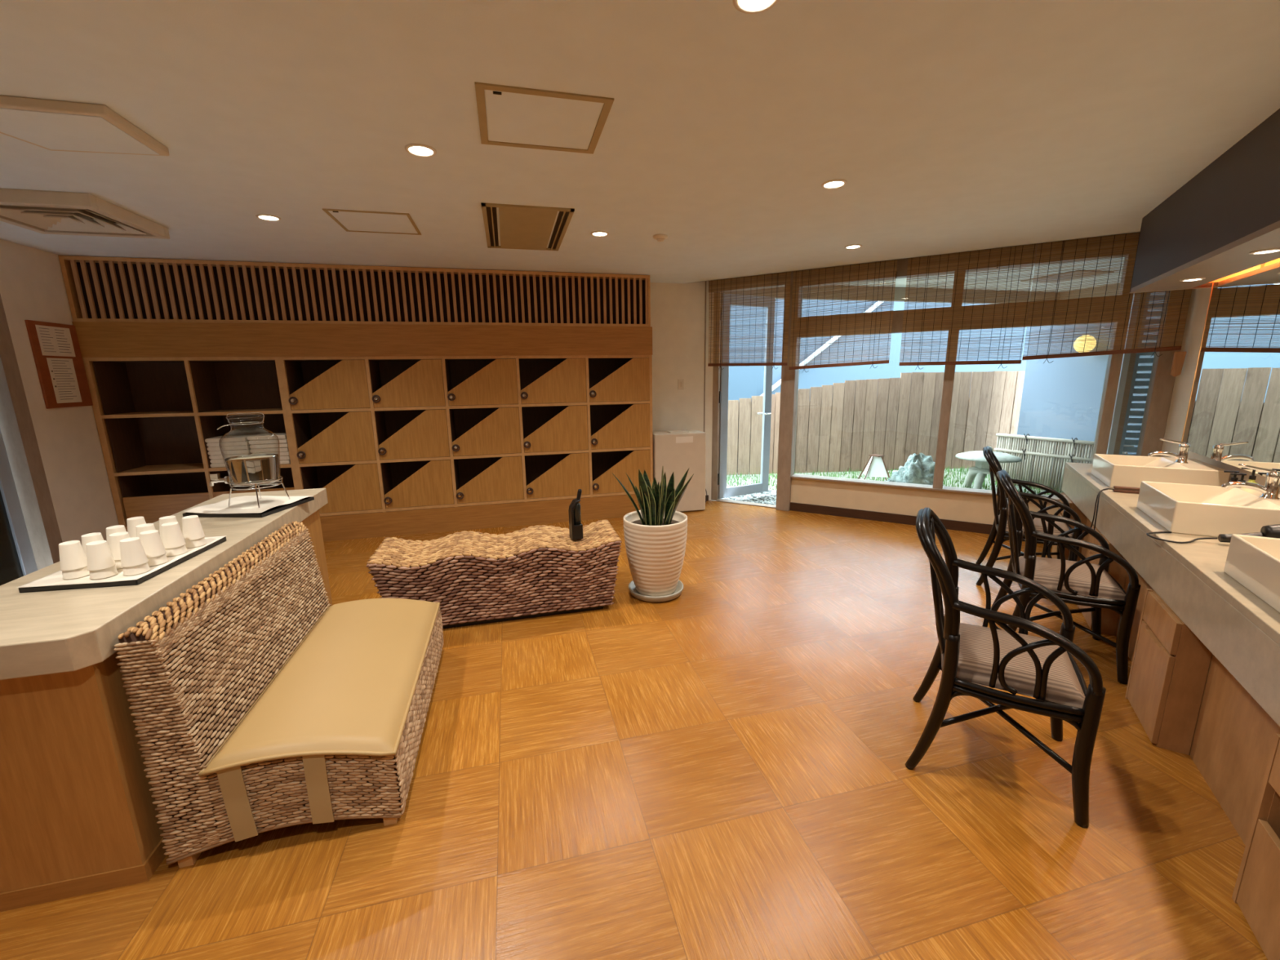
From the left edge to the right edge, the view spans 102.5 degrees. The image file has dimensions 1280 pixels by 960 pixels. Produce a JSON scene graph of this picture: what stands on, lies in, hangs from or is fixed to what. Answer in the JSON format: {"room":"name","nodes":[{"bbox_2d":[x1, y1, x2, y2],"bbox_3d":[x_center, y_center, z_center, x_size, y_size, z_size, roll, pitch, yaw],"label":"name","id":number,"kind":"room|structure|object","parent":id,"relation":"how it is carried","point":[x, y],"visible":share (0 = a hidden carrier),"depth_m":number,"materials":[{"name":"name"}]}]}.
{"room":"changing room","nodes":[
{"label":"changing room","id":0,"kind":"room"},
{"bbox_2d":[0,239,119,544],"bbox_3d":[-3.903,-0.045,1.203,0.150,3.000,7.400,-4,12,-14],"label":"wall","id":1,"kind":"structure","parent":0,"point":[33,286],"depth_m":4.00,"materials":[{"name":"paint"}]},
{"bbox_2d":[0,428,37,585],"bbox_3d":[-4.344,-0.009,2.853,0.040,2.080,1.740,-4,12,-14],"label":"door","id":2,"kind":"structure","parent":1,"relation":"in","point":[17,560],"depth_m":3.68,"materials":[{"name":"metal"}]},
{"bbox_2d":[0,294,62,570],"bbox_3d":[-4.322,-0.058,2.865,0.175,2.170,1.970,-4,12,-14],"label":"trim","id":3,"kind":"structure","parent":1,"relation":"attached to","point":[16,426],"depth_m":3.74,"materials":[{"name":"paint"}]},
{"bbox_2d":[24,320,93,408],"bbox_3d":[-4.576,-0.905,4.057,0.018,0.650,0.443,-4,12,-14],"label":"notice board","id":4,"kind":"object","parent":1,"relation":"attached to","point":[41,362],"visible":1,"depth_m":3.96,"materials":[{"name":"wood"}]},
{"bbox_2d":[35,324,75,356],"bbox_3d":[-4.566,-1.084,4.015,0.002,0.223,0.313,-4,12,-14],"label":"paper notice","id":5,"kind":"object","parent":4,"relation":"attached to","point":[53,340],"visible":1,"depth_m":4.00,"materials":[{"name":"paper"}]},
{"bbox_2d":[39,328,70,352],"bbox_3d":[-4.565,-1.088,4.012,0.001,0.173,0.261,-4,12,-14],"label":"print","id":6,"kind":"object","parent":5,"relation":"attached to","point":[51,340],"depth_m":4.00},
{"bbox_2d":[46,357,81,403],"bbox_3d":[-4.560,-0.788,4.070,0.002,0.345,0.244,-4,12,-14],"label":"paper notice","id":7,"kind":"object","parent":4,"relation":"attached to","point":[62,371],"visible":1,"depth_m":4.07,"materials":[{"name":"paper"}]},
{"bbox_2d":[51,360,76,399],"bbox_3d":[-4.559,-0.792,4.065,0.001,0.301,0.205,-4,12,-14],"label":"print","id":8,"kind":"object","parent":7,"relation":"attached to","point":[64,378],"depth_m":4.06},
{"bbox_2d":[0,500,1267,959],"bbox_3d":[0.353,1.111,2.539,8.593,0.120,7.400,-4,12,-14],"label":"floor","id":9,"kind":"structure","parent":0,"point":[717,770],"depth_m":1.81,"materials":[{"name":"brown wood"}]},
{"bbox_2d":[0,488,332,911],"bbox_3d":[-2.377,0.702,2.272,1.285,0.865,1.975,-4,12,-14],"label":"counter","id":10,"kind":"object","parent":9,"relation":"on","point":[77,813],"depth_m":1.53,"materials":[{"name":"brown wood"}]},
{"bbox_2d":[18,537,226,592],"bbox_3d":[-1.920,0.309,1.957,0.344,0.018,0.490,-3,12,-9],"label":"serving tray","id":11,"kind":"object","parent":10,"relation":"on","point":[135,582],"visible":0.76,"depth_m":1.74,"materials":[{"name":"black plastic"}]},
{"bbox_2d":[16,535,226,587],"bbox_3d":[-1.920,0.298,1.955,0.348,0.004,0.494,-3,12,-9],"label":"paper liner","id":12,"kind":"object","parent":11,"relation":"on","point":[56,578],"visible":0.34,"depth_m":1.77,"materials":[{"name":"paper"}]},
{"bbox_2d":[62,566,89,579],"bbox_3d":[-1.954,0.289,1.774,0.070,0.090,0.070,-4,12,-14],"label":"paper cup","id":13,"kind":"object","parent":12,"relation":"on","point":[78,573],"visible":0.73,"depth_m":1.76,"materials":[{"name":"paper"}]},
{"bbox_2d":[58,540,87,570],"bbox_3d":[-1.955,0.258,1.767,0.070,0.090,0.070,-4,12,-14],"label":"paper cup","id":14,"kind":"object","parent":13,"relation":"on","point":[73,556],"visible":0.94,"depth_m":1.75,"materials":[{"name":"paper"}]},
{"bbox_2d":[88,565,118,579],"bbox_3d":[-1.858,0.288,1.770,0.070,0.090,0.070,-4,12,-14],"label":"paper cup","id":15,"kind":"object","parent":12,"relation":"on","point":[105,573],"visible":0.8,"depth_m":1.75,"materials":[{"name":"paper"}]},
{"bbox_2d":[85,540,115,570],"bbox_3d":[-1.858,0.258,1.764,0.070,0.090,0.070,-4,12,-14],"label":"paper cup","id":16,"kind":"object","parent":15,"relation":"on","point":[99,554],"visible":1,"depth_m":1.75,"materials":[{"name":"paper"}]},
{"bbox_2d":[115,560,122,568],"bbox_3d":[-1.880,0.269,1.867,0.070,0.090,0.070,-4,12,-14],"label":"paper cup","id":17,"kind":"object","parent":12,"relation":"on","point":[117,566],"visible":0.17,"depth_m":1.84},
{"bbox_2d":[108,531,129,560],"bbox_3d":[-1.881,0.238,1.861,0.070,0.090,0.070,-4,12,-14],"label":"paper cup","id":18,"kind":"object","parent":17,"relation":"on","point":[115,538],"visible":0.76,"depth_m":1.83,"materials":[{"name":"paper"}]},
{"bbox_2d":[122,562,150,575],"bbox_3d":[-1.773,0.281,1.800,0.070,0.090,0.070,-4,12,-14],"label":"paper cup","id":19,"kind":"object","parent":12,"relation":"on","point":[132,571],"visible":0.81,"depth_m":1.78,"materials":[{"name":"paper"}]},
{"bbox_2d":[120,537,148,567],"bbox_3d":[-1.774,0.250,1.793,0.070,0.090,0.070,-4,12,-14],"label":"paper cup","id":20,"kind":"object","parent":19,"relation":"on","point":[132,552],"visible":1,"depth_m":1.77,"materials":[{"name":"paper"}]},
{"bbox_2d":[147,554,168,566],"bbox_3d":[-1.789,0.263,1.886,0.070,0.090,0.070,-4,12,-14],"label":"paper cup","id":21,"kind":"object","parent":12,"relation":"on","point":[162,559],"visible":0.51,"depth_m":1.88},
{"bbox_2d":[139,529,166,558],"bbox_3d":[-1.790,0.233,1.880,0.070,0.090,0.070,-4,12,-14],"label":"paper cup","id":22,"kind":"object","parent":21,"relation":"on","point":[151,540],"visible":0.9,"depth_m":1.86,"materials":[{"name":"paper"}]},
{"bbox_2d":[164,545,187,556],"bbox_3d":[-1.808,0.242,1.989,0.070,0.090,0.070,-4,12,-14],"label":"paper cup","id":23,"kind":"object","parent":12,"relation":"on","point":[180,550],"visible":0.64,"depth_m":1.97,"materials":[{"name":"paper"}]},
{"bbox_2d":[160,521,186,548],"bbox_3d":[-1.808,0.212,1.983,0.070,0.090,0.070,-4,12,-14],"label":"paper cup","id":24,"kind":"object","parent":23,"relation":"on","point":[172,537],"visible":0.88,"depth_m":1.96,"materials":[{"name":"paper"}]},
{"bbox_2d":[185,537,206,547],"bbox_3d":[-1.814,0.223,2.086,0.070,0.090,0.070,-4,12,-14],"label":"paper cup","id":25,"kind":"object","parent":12,"relation":"on","point":[200,542],"visible":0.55,"depth_m":2.07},
{"bbox_2d":[182,515,204,540],"bbox_3d":[-1.815,0.193,2.079,0.070,0.090,0.070,-4,12,-14],"label":"paper cup","id":26,"kind":"object","parent":25,"relation":"on","point":[192,527],"visible":0.94,"depth_m":2.06,"materials":[{"name":"paper"}]},
{"bbox_3d":[-2.028,0.227,2.079,0.070,0.090,0.070,-4,12,-14],"label":"paper cup","id":27,"kind":"object","parent":12,"relation":"on","visible":0},
{"bbox_2d":[126,516,146,537],"bbox_3d":[-2.029,0.197,2.072,0.070,0.090,0.070,-4,12,-14],"label":"paper cup","id":28,"kind":"object","parent":27,"relation":"on","point":[132,522],"visible":0.55,"depth_m":2.05,"materials":[{"name":"paper"}]},
{"bbox_2d":[0,488,328,679],"bbox_3d":[-2.383,0.327,2.196,1.285,0.100,1.975,-4,12,-14],"label":"countertop","id":29,"kind":"structure","parent":10,"relation":"on","point":[43,633],"depth_m":1.62,"materials":[{"name":"stone"}]},
{"bbox_2d":[182,497,314,517],"bbox_3d":[-2.104,0.142,2.786,0.430,0.018,0.380,0,12,5],"label":"serving tray","id":30,"kind":"object","parent":10,"relation":"on","point":[277,508],"visible":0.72,"depth_m":2.62,"materials":[{"name":"black plastic"}]},
{"bbox_2d":[182,495,313,513],"bbox_3d":[-2.104,0.126,2.783,0.426,0.015,0.380,0,12,5],"label":"paper liner","id":31,"kind":"object","parent":30,"relation":"on","point":[245,504],"visible":0.95,"depth_m":2.76,"materials":[{"name":"paper"}]},
{"bbox_2d":[209,412,289,507],"bbox_3d":[-2.100,-0.115,2.763,0.291,0.492,0.257,1,12,7],"label":"water dispenser","id":32,"kind":"object","parent":31,"relation":"on","point":[253,470],"visible":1,"depth_m":2.70,"materials":[{"name":"clear glass"}]},
{"bbox_2d":[209,472,230,486],"bbox_3d":[-2.214,-0.003,2.697,0.088,0.065,0.039,-4,12,-14],"label":"tap","id":33,"kind":"object","parent":32,"relation":"on","point":[215,477],"depth_m":2.69,"materials":[{"name":"silver metal"}]},
{"bbox_2d":[218,418,280,486],"bbox_3d":[-2.084,-0.156,2.752,0.258,0.350,0.258,-4,12,-14],"label":"jar","id":34,"kind":"object","parent":32,"relation":"on","point":[255,469],"depth_m":2.70,"materials":[{"name":"clear glass"}]},
{"bbox_2d":[113,520,443,867],"bbox_3d":[-1.325,0.714,2.214,0.716,0.836,1.243,-4,12,-14],"label":"sofa","id":35,"kind":"object","parent":9,"relation":"on","point":[259,702],"visible":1,"depth_m":1.77,"materials":[{"name":"wicker"}]},
{"bbox_2d":[57,255,653,542],"bbox_3d":[-2.296,-0.741,5.130,4.919,2.545,0.443,-4,12,-14],"label":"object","id":36,"kind":"structure","parent":9,"relation":"on","point":[420,400],"depth_m":4.94,"materials":[{"name":"brown wood"}]},
{"bbox_2d":[209,462,226,467],"bbox_3d":[-3.784,-0.163,4.820,0.315,0.037,0.260,-4,12,-14],"label":"folded towel","id":37,"kind":"object","parent":36,"relation":"on","point":[219,464],"visible":0.3,"depth_m":4.67,"materials":[{"name":"fabric"}]},
{"bbox_2d":[209,458,225,463],"bbox_3d":[-3.779,-0.201,4.814,0.315,0.037,0.260,-4,12,-14],"label":"folded towel","id":38,"kind":"object","parent":37,"relation":"on","point":[217,460],"visible":0.31,"depth_m":4.67,"materials":[{"name":"fabric"}]},
{"bbox_2d":[208,453,252,459],"bbox_3d":[-3.782,-0.238,4.806,0.315,0.037,0.260,-4,12,-14],"label":"folded towel","id":39,"kind":"object","parent":38,"relation":"on","point":[215,456],"visible":0.49,"depth_m":4.67,"materials":[{"name":"fabric"}]},
{"bbox_2d":[208,448,251,455],"bbox_3d":[-3.785,-0.275,4.797,0.315,0.037,0.260,-4,12,-14],"label":"folded towel","id":40,"kind":"object","parent":39,"relation":"on","point":[231,451],"visible":0.58,"depth_m":4.68,"materials":[{"name":"fabric"}]},
{"bbox_2d":[207,444,250,451],"bbox_3d":[-3.786,-0.312,4.790,0.315,0.037,0.260,-4,12,-14],"label":"folded towel","id":41,"kind":"object","parent":40,"relation":"on","point":[247,446],"visible":0.62,"depth_m":4.67,"materials":[{"name":"fabric"}]},
{"bbox_2d":[206,440,250,446],"bbox_3d":[-3.784,-0.349,4.783,0.315,0.037,0.260,-4,12,-14],"label":"folded towel","id":42,"kind":"object","parent":41,"relation":"on","point":[246,442],"visible":0.58,"depth_m":4.67,"materials":[{"name":"fabric"}]},
{"bbox_2d":[204,434,255,442],"bbox_3d":[-3.792,-0.386,4.773,0.315,0.037,0.260,-4,12,-14],"label":"folded towel","id":43,"kind":"object","parent":42,"relation":"on","point":[228,437],"visible":0.77,"depth_m":4.67,"materials":[{"name":"fabric"}]},
{"bbox_2d":[57,255,650,326],"bbox_3d":[-2.321,-1.739,4.936,4.903,0.510,0.420,-4,12,-14],"label":"air vent","id":44,"kind":"object","parent":36,"relation":"in","point":[100,290],"depth_m":4.66,"materials":[{"name":"brown wood"}]},
{"bbox_2d":[366,520,622,628],"bbox_3d":[-0.910,0.628,3.443,1.546,0.501,0.523,-4,12,-14],"label":"bench","id":45,"kind":"object","parent":9,"relation":"on","point":[475,578],"visible":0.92,"depth_m":3.25,"materials":[{"name":"wicker"}]},
{"bbox_2d":[568,488,582,540],"bbox_3d":[-0.427,0.228,3.439,0.087,0.336,0.068,-6,13,-25],"label":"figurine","id":46,"kind":"object","parent":45,"relation":"on","point":[575,527],"visible":1,"depth_m":3.42,"materials":[{"name":"black plastic"}]},
{"bbox_2d":[611,466,693,601],"bbox_3d":[0.109,0.354,3.619,0.451,0.922,0.451,6,13,29],"label":"snake plant","id":47,"kind":"object","parent":9,"relation":"on","point":[655,534],"visible":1,"depth_m":3.52,"materials":[{"name":"green plant"}]},
{"bbox_2d":[652,429,706,511],"bbox_3d":[0.456,-0.113,5.913,0.677,0.911,0.332,-4,12,-14],"label":"cabinet","id":48,"kind":"object","parent":9,"relation":"on","point":[677,451],"visible":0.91,"depth_m":5.73,"materials":[{"name":"white metal"}]},
{"bbox_2d":[790,477,1058,524],"bbox_3d":[2.972,0.274,5.192,3.125,0.385,0.131,6,13,30],"label":"wall","id":49,"kind":"structure","parent":9,"relation":"on","point":[948,505],"depth_m":5.29,"materials":[{"name":"paint"}]},
{"bbox_2d":[790,502,992,534],"bbox_3d":[2.937,0.429,5.160,3.125,0.095,0.015,6,13,30],"label":"baseboard","id":50,"kind":"structure","parent":49,"relation":"attached to","point":[968,526],"depth_m":5.39,"materials":[{"name":"wood"}]},
{"bbox_2d":[703,231,1192,511],"bbox_3d":[2.531,-0.914,5.154,4.060,2.780,0.220,6,13,30],"label":"window","id":51,"kind":"structure","parent":49,"relation":"attached to","point":[1161,385],"depth_m":4.86,"materials":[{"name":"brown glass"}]},
{"bbox_2d":[717,293,775,498],"bbox_3d":[1.299,-1.000,6.337,0.829,2.430,0.152,-7,13,-28],"label":"door","id":52,"kind":"structure","parent":51,"relation":"attached to","point":[724,491],"depth_m":6.37,"materials":[{"name":"metal"}]},
{"bbox_2d":[707,271,791,369],"bbox_3d":[1.166,-1.788,5.582,0.905,1.159,0.035,6,13,30],"label":"bamboo blind","id":53,"kind":"object","parent":51,"relation":"attached to","point":[774,362],"visible":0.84,"depth_m":5.59,"materials":[{"name":"brown wood"}]},
{"bbox_2d":[788,259,897,372],"bbox_3d":[1.990,-1.683,5.104,0.960,1.198,0.035,6,13,30],"label":"bamboo blind","id":54,"kind":"object","parent":51,"relation":"attached to","point":[882,361],"visible":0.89,"depth_m":5.10,"materials":[{"name":"brown wood"}]},
{"bbox_2d":[724,283,1119,303],"bbox_3d":[0.751,-1.965,4.277,12.000,0.300,3.680,-4,12,-14],"label":"trim","id":55,"kind":"structure","parent":51,"relation":"attached to","point":[900,294],"depth_m":6.77,"materials":[{"name":"wood"}]},
{"bbox_2d":[898,244,1035,369],"bbox_3d":[2.888,-1.593,4.577,0.950,1.188,0.035,6,13,30],"label":"bamboo blind","id":56,"kind":"object","parent":51,"relation":"attached to","point":[998,360],"visible":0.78,"depth_m":4.58,"materials":[{"name":"brown wood"}]},
{"bbox_2d":[1022,231,1191,363],"bbox_3d":[3.721,-1.524,4.086,0.980,1.150,0.035,6,13,30],"label":"bamboo blind","id":57,"kind":"object","parent":51,"relation":"attached to","point":[1157,348],"visible":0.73,"depth_m":4.13,"materials":[{"name":"brown wood"}]},
{"bbox_2d":[905,507,1106,828],"bbox_3d":[1.398,0.639,2.028,0.616,0.992,0.540,6,13,30],"label":"rattan armchair","id":58,"kind":"object","parent":9,"relation":"on","point":[969,657],"visible":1,"depth_m":1.87,"materials":[{"name":"wicker"}]},
{"bbox_2d":[955,622,1084,708],"bbox_3d":[1.445,0.687,2.009,0.425,0.067,0.450,6,13,30],"label":"seat cushion","id":59,"kind":"object","parent":58,"relation":"on","point":[1065,686],"depth_m":1.91,"materials":[{"name":"fabric"}]},
{"bbox_2d":[975,446,1082,594],"bbox_3d":[2.810,0.269,3.741,0.616,0.992,0.540,6,14,32],"label":"rattan armchair","id":60,"kind":"object","parent":9,"relation":"on","point":[1000,526],"visible":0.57,"depth_m":3.64,"materials":[{"name":"wicker"}]},
{"bbox_2d":[998,514,1072,537],"bbox_3d":[2.857,0.317,3.720,0.425,0.067,0.450,6,14,32],"label":"seat cushion","id":61,"kind":"object","parent":60,"relation":"on","point":[1037,522],"depth_m":3.60,"materials":[{"name":"fabric"}]},
{"bbox_2d":[990,470,1141,684],"bbox_3d":[2.281,0.465,2.822,0.616,0.992,0.540,6,13,29],"label":"rattan armchair","id":62,"kind":"object","parent":9,"relation":"on","point":[1063,577],"visible":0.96,"depth_m":2.65,"materials":[{"name":"wicker"}]},
{"bbox_2d":[1018,555,1125,599],"bbox_3d":[2.329,0.512,2.804,0.425,0.067,0.450,6,13,29],"label":"seat cushion","id":63,"kind":"object","parent":62,"relation":"on","point":[1047,570],"depth_m":2.70,"materials":[{"name":"fabric"}]},
{"bbox_2d":[1050,492,1086,561],"bbox_3d":[3.397,0.413,4.066,0.113,0.553,0.380,6,13,30],"label":"vanity cabinet","id":64,"kind":"object","parent":9,"relation":"on","point":[1083,518],"visible":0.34,"depth_m":3.91,"materials":[{"name":"brown wood"}]},
{"bbox_2d":[1077,526,1128,635],"bbox_3d":[2.845,0.606,3.158,0.113,0.553,0.380,6,13,30],"label":"vanity cabinet","id":65,"kind":"object","parent":9,"relation":"on","point":[1109,618],"visible":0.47,"depth_m":3.03,"materials":[{"name":"brown wood"}]},
{"bbox_2d":[1124,588,1212,755],"bbox_3d":[2.272,0.807,2.216,0.113,0.553,0.380,6,13,30],"label":"vanity cabinet","id":66,"kind":"object","parent":9,"relation":"on","point":[1170,667],"visible":1,"depth_m":2.10,"materials":[{"name":"brown wood"}]},
{"bbox_2d":[1080,517,1279,845],"bbox_3d":[2.039,0.816,1.682,0.020,0.755,6.000,6,13,30],"label":"panel","id":67,"kind":"object","parent":9,"relation":"on","point":[1233,737],"visible":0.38,"depth_m":1.82,"materials":[{"name":"brown wood"}]},
{"bbox_2d":[1061,462,1279,726],"bbox_3d":[2.244,0.541,1.540,0.655,0.235,6.070,6,13,30],"label":"countertop","id":68,"kind":"structure","parent":67,"relation":"on","point":[1237,627],"depth_m":1.99,"materials":[{"name":"stone"}]},
{"bbox_2d":[1090,485,1140,529],"bbox_3d":[2.942,0.181,3.176,0.315,0.277,0.109,-1,12,1],"label":"iron","id":69,"kind":"object","parent":68,"relation":"on","point":[1117,488],"visible":0.8,"depth_m":3.16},
{"bbox_2d":[1091,453,1230,488],"bbox_3d":[3.377,-0.047,3.376,0.520,0.151,0.525,6,13,30],"label":"basin","id":70,"kind":"object","parent":68,"relation":"in","point":[1120,470],"visible":0.88,"depth_m":3.24,"materials":[{"name":"ceramic"}]},
{"bbox_2d":[1147,438,1190,463],"bbox_3d":[3.420,-0.191,3.316,0.192,0.156,0.060,6,13,30],"label":"faucet","id":71,"kind":"object","parent":70,"relation":"on","point":[1184,447],"visible":1,"depth_m":3.29,"materials":[{"name":"silver metal"}]},
{"bbox_2d":[1136,480,1279,537],"bbox_3d":[2.820,0.148,2.459,0.520,0.151,0.525,6,13,30],"label":"basin","id":72,"kind":"object","parent":68,"relation":"in","point":[1212,511],"visible":1,"depth_m":2.37,"materials":[{"name":"ceramic"}]},
{"bbox_2d":[1221,463,1279,499],"bbox_3d":[2.863,0.004,2.400,0.192,0.156,0.060,6,13,30],"label":"faucet","id":73,"kind":"object","parent":72,"relation":"on","point":[1270,491],"visible":1,"depth_m":2.37,"materials":[{"name":"silver metal"}]},
{"bbox_2d":[1146,524,1279,543],"bbox_3d":[2.552,0.214,2.205,0.540,0.129,0.187,6,13,30],"label":"hair dryer","id":74,"kind":"object","parent":68,"relation":"on","point":[1269,531],"visible":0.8,"depth_m":2.17,"materials":[{"name":"black plastic"}]},
{"bbox_2d":[1223,533,1279,613],"bbox_3d":[2.271,0.341,1.556,0.520,0.151,0.525,6,13,30],"label":"basin","id":75,"kind":"object","parent":68,"relation":"in","point":[1252,562],"visible":1,"depth_m":1.76,"materials":[{"name":"ceramic"}]},
{"bbox_2d":[1231,733,1279,959],"bbox_3d":[1.672,1.017,1.231,0.117,0.553,0.495,6,13,30],"label":"vanity cabinet","id":76,"kind":"object","parent":9,"relation":"on","point":[1256,891],"visible":1,"depth_m":1.41,"materials":[{"name":"brown wood"}]},
{"bbox_2d":[0,0,1279,283],"bbox_3d":[0.231,-1.489,1.986,8.416,0.100,7.400,-4,12,-14],"label":"ceiling","id":77,"kind":"structure","parent":0,"point":[949,126],"depth_m":2.07,"materials":[{"name":"paint"}]},
{"bbox_2d":[0,95,168,155],"bbox_3d":[-2.324,-1.391,2.026,0.608,0.038,0.420,-4,12,-14],"label":"ceiling panel","id":78,"kind":"object","parent":77,"relation":"attached to","point":[48,124],"visible":1,"depth_m":2.00,"materials":[{"name":"white metal"}]},
{"bbox_2d":[0,187,169,239],"bbox_3d":[-3.405,-1.564,3.032,0.690,0.070,0.690,-4,12,-14],"label":"ceiling vent","id":79,"kind":"object","parent":77,"relation":"in","point":[42,211],"visible":1,"depth_m":3.00,"materials":[{"name":"white metal"}]},
{"bbox_2d":[322,208,421,235],"bbox_3d":[-1.736,-1.690,3.377,0.485,0.008,0.490,-4,12,-14],"label":"ceiling hatch","id":80,"kind":"object","parent":77,"relation":"attached to","point":[363,221],"visible":1,"depth_m":3.35,"materials":[{"name":"paint"}]},
{"bbox_2d":[404,143,436,156],"bbox_3d":[-0.987,-1.484,2.313,0.132,0.007,0.132,-4,12,-14],"label":"recessed light","id":81,"kind":"object","parent":77,"relation":"in","point":[417,149],"visible":1,"depth_m":2.30,"materials":[{"name":"white plastic"}]},
{"bbox_2d":[480,202,574,250],"bbox_3d":[-0.799,-1.745,3.593,0.550,0.014,1.060,-4,12,-14],"label":"ceiling vent","id":82,"kind":"object","parent":77,"relation":"in","point":[522,227],"visible":1,"depth_m":3.46,"materials":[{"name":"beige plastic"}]},
{"bbox_2d":[474,81,613,154],"bbox_3d":[-0.396,-1.444,2.077,0.495,0.008,0.485,-4,12,-14],"label":"ceiling hatch","id":83,"kind":"object","parent":77,"relation":"attached to","point":[516,117],"visible":1,"depth_m":2.04,"materials":[{"name":"paint"}]},
{"bbox_2d":[732,0,779,13],"bbox_3d":[0.319,-1.315,1.398,0.132,0.007,0.132,-4,12,-14],"label":"recessed light","id":84,"kind":"object","parent":77,"relation":"in","point":[748,6],"visible":1,"depth_m":1.43,"materials":[{"name":"white plastic"}]},
{"bbox_3d":[2.181,-1.025,0.977,0.480,0.460,5.820,6,13,30],"label":"trim","id":85,"kind":"structure","parent":77,"relation":"attached to","visible":0},
{"bbox_2d":[1130,220,1279,292],"bbox_3d":[2.092,-0.795,1.080,0.305,0.028,5.820,6,13,30],"label":"soffit underside","id":86,"kind":"structure","parent":85,"relation":"attached to","point":[1234,257],"depth_m":2.63,"materials":[{"name":"beige paint"}]},
{"bbox_2d":[649,280,714,500],"bbox_3d":[-2.591,-0.910,5.343,7.100,3.000,0.150,-4,12,-14],"label":"wall","id":87,"kind":"structure","parent":0,"point":[677,309],"depth_m":5.96,"materials":[{"name":"paint"}]},
{"bbox_2d":[839,257,1124,292],"bbox_3d":[4.049,-2.243,5.061,6.400,0.100,3.650,-4,12,-14],"label":"ceiling","id":88,"kind":"structure","parent":0,"point":[900,282],"depth_m":6.28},
{"bbox_2d":[1016,292,1163,479],"bbox_3d":[6.549,-0.952,6.037,0.150,2.550,4.180,-4,12,-14],"label":"wall","id":89,"kind":"structure","parent":0,"point":[1061,398],"depth_m":7.38,"materials":[{"name":"paint"}]},
{"bbox_2d":[1160,287,1279,490],"bbox_3d":[2.646,-0.164,1.330,0.120,3.000,6.580,6,13,30],"label":"wall","id":90,"kind":"structure","parent":0,"point":[1199,300],"depth_m":3.87,"materials":[{"name":"paint"}]},
{"bbox_2d":[1119,291,1165,455],"bbox_3d":[4.367,-0.624,4.456,0.230,2.400,0.048,6,13,30],"label":"shutter","id":91,"kind":"object","parent":90,"relation":"attached to","point":[1136,368],"visible":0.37,"depth_m":4.45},
{"bbox_2d":[1170,351,1186,377],"bbox_3d":[4.129,-0.888,3.938,0.065,0.189,0.020,6,13,30],"label":"cleat","id":92,"kind":"object","parent":90,"relation":"attached to","point":[1179,357],"visible":1,"depth_m":3.93,"materials":[{"name":"wood"}]},
{"bbox_2d":[1129,108,1279,292],"bbox_3d":[2.178,-1.015,0.993,0.500,0.485,5.840,6,13,30],"label":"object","id":93,"kind":"structure","parent":90,"relation":"attached to","point":[1237,195],"depth_m":2.48,"materials":[{"name":"grey paint"}]},
{"bbox_2d":[1181,257,1279,476],"bbox_3d":[2.328,-0.350,1.014,0.132,1.300,5.590,6,13,30],"label":"wall mirror","id":94,"kind":"object","parent":90,"relation":"attached to","point":[1233,418],"visible":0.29,"depth_m":2.89,"materials":[{"name":"clear mirror"}]},
{"label":"outside","id":95,"kind":"structure","parent":0,"visible":0},
{"bbox_2d":[726,465,1062,503],"bbox_3d":[2.435,0.383,6.435,20.000,0.190,10.346,-4,12,-14],"label":"ground","id":96,"kind":"structure","parent":95,"point":[748,482],"depth_m":7.84,"materials":[{"name":"plant"}]},
{"bbox_2d":[715,485,776,505],"bbox_3d":[2.657,0.345,6.076,3.741,0.026,1.040,6,13,31],"label":"gravel","id":97,"kind":"object","parent":96,"relation":"on","point":[766,496],"visible":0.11,"depth_m":6.69,"materials":[{"name":"gravel"}]},
{"bbox_2d":[857,453,890,480],"bbox_3d":[3.393,-0.144,7.391,0.426,0.438,0.426,2,12,13],"label":"garden lamp","id":98,"kind":"object","parent":96,"relation":"on","point":[876,467],"visible":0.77,"depth_m":7.29,"materials":[{"name":"white metal"}]},
{"bbox_2d":[726,370,1025,475],"bbox_3d":[3.296,-0.921,8.319,6.837,1.586,0.122,-2,12,-4],"label":"wooden fence","id":99,"kind":"object","parent":96,"relation":"on","point":[839,433],"visible":0.44,"depth_m":8.30,"materials":[{"name":"wood"}]},
{"bbox_2d":[728,298,1030,401],"bbox_3d":[3.047,-3.002,11.437,28.000,4.500,0.150,-4,12,-14],"label":"wall","id":100,"kind":"structure","parent":96,"relation":"on","point":[744,381],"depth_m":11.88,"materials":[{"name":"paint"}]},
{"bbox_2d":[890,453,935,484],"bbox_3d":[3.838,-0.111,7.040,0.697,0.535,0.589,-4,12,-14],"label":"rock","id":101,"kind":"object","parent":96,"relation":"on","point":[919,468],"visible":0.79,"depth_m":6.89,"materials":[{"name":"stone"}]},
{"bbox_2d":[955,445,1022,488],"bbox_3d":[4.636,-0.144,6.871,0.740,0.625,0.740,-8,13,-31],"label":"stone lantern","id":102,"kind":"object","parent":96,"relation":"on","point":[978,473],"visible":0.61,"depth_m":6.74,"materials":[{"name":"stone"}]},
{"bbox_2d":[994,433,1133,493],"bbox_3d":[5.496,-0.212,6.801,0.105,0.742,1.507,-7,13,-26],"label":"fence","id":103,"kind":"object","parent":96,"relation":"on","point":[1015,445],"visible":0.59,"depth_m":6.92,"materials":[{"name":"metal"}]},
{"bbox_2d":[1106,292,1145,454],"bbox_3d":[4.181,-0.622,4.487,0.080,2.510,0.180,6,13,30],"label":"metal post","id":104,"kind":"object","parent":96,"relation":"on","point":[1128,359],"visible":0.25,"depth_m":4.39,"materials":[{"name":"metal"}]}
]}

